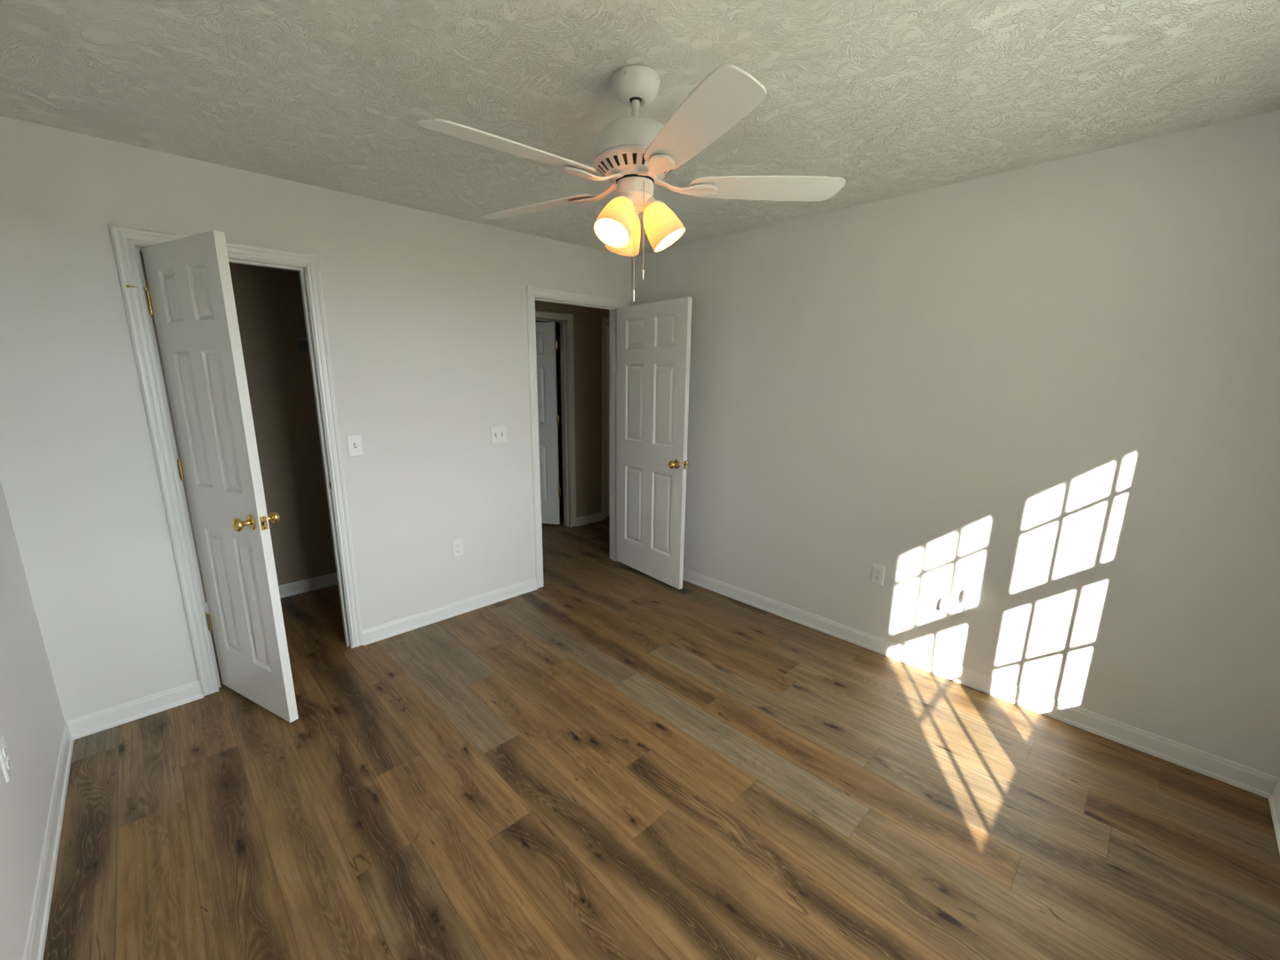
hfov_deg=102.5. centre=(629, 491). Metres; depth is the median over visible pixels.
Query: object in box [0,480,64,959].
wall
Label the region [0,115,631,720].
wall
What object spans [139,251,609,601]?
wall
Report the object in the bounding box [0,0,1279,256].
ceiling
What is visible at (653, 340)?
door
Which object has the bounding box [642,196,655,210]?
socket
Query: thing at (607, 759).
floor
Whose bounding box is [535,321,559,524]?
door
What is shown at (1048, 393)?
wall
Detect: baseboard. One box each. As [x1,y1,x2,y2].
[22,680,204,959]
[205,572,337,612]
[362,576,537,645]
[576,512,603,527]
[682,568,1279,799]
[1268,780,1279,854]
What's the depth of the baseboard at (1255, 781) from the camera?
2.47 m
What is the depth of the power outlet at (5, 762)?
1.44 m
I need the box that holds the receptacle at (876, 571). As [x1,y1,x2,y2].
[874,568,880,574]
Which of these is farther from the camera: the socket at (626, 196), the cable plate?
the cable plate
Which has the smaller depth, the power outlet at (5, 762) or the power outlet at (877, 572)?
the power outlet at (5, 762)
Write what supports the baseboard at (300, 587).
attached to the wall at (268, 302)
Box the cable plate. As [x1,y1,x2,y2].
[939,584,968,615]
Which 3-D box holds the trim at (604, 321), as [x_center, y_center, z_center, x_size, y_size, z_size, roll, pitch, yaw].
[0.000,-0.801,5.769,0.900,2.124,0.137,-11,17,-42]
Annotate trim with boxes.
[109,224,363,695]
[525,285,626,587]
[535,310,576,527]
[600,317,609,519]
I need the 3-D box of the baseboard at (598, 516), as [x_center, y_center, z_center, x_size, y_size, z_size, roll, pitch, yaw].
[-0.426,0.292,5.525,0.375,0.092,0.014,-11,17,-42]
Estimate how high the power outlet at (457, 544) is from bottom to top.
0.115 m
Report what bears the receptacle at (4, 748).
attached to the power outlet at (5, 762)
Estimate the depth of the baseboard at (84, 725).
1.97 m
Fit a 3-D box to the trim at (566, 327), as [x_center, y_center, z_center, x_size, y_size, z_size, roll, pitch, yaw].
[-0.914,-0.616,4.917,0.895,2.124,0.137,-11,17,-42]
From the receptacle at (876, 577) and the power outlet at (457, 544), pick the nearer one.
the receptacle at (876, 577)
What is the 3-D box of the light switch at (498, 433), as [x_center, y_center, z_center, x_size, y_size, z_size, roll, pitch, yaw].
[-0.859,-0.378,3.394,0.117,0.117,0.016,-11,17,-42]
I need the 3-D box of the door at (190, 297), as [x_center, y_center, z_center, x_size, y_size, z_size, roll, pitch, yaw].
[-1.778,0.012,2.209,0.626,2.029,0.170,6,14,21]
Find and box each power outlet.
[0,734,13,783]
[451,538,463,557]
[870,563,885,585]
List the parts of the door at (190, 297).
knob, latch plate, knob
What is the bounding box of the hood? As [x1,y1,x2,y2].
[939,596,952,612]
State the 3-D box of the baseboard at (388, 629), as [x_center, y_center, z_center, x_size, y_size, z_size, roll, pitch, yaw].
[-1.121,0.765,3.405,1.208,0.092,0.014,-11,17,-42]
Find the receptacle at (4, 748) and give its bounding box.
[2,745,7,757]
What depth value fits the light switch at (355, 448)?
2.80 m
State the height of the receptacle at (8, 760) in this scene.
0.027 m
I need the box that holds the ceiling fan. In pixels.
[416,63,846,302]
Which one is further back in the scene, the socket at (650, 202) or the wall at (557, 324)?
the wall at (557, 324)
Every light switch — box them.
[346,434,363,456]
[489,425,506,444]
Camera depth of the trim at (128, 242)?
2.44 m
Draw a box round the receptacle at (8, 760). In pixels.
[6,757,10,769]
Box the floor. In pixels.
[42,468,1279,959]
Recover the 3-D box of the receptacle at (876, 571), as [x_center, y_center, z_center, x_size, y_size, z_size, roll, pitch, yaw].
[1.407,0.450,2.911,0.003,0.027,0.034,-11,17,-42]
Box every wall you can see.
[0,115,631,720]
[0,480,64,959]
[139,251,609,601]
[554,321,562,469]
[630,109,1279,777]
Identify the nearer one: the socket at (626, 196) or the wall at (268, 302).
the socket at (626, 196)
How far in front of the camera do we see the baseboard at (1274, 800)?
1.87 m
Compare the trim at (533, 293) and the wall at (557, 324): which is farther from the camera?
the wall at (557, 324)
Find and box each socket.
[619,192,633,204]
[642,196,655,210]
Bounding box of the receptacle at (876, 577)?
[873,575,879,580]
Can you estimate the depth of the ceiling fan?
1.53 m
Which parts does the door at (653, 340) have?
knob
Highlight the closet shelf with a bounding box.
[296,336,309,352]
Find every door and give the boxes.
[125,230,298,722]
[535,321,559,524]
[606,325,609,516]
[616,296,692,589]

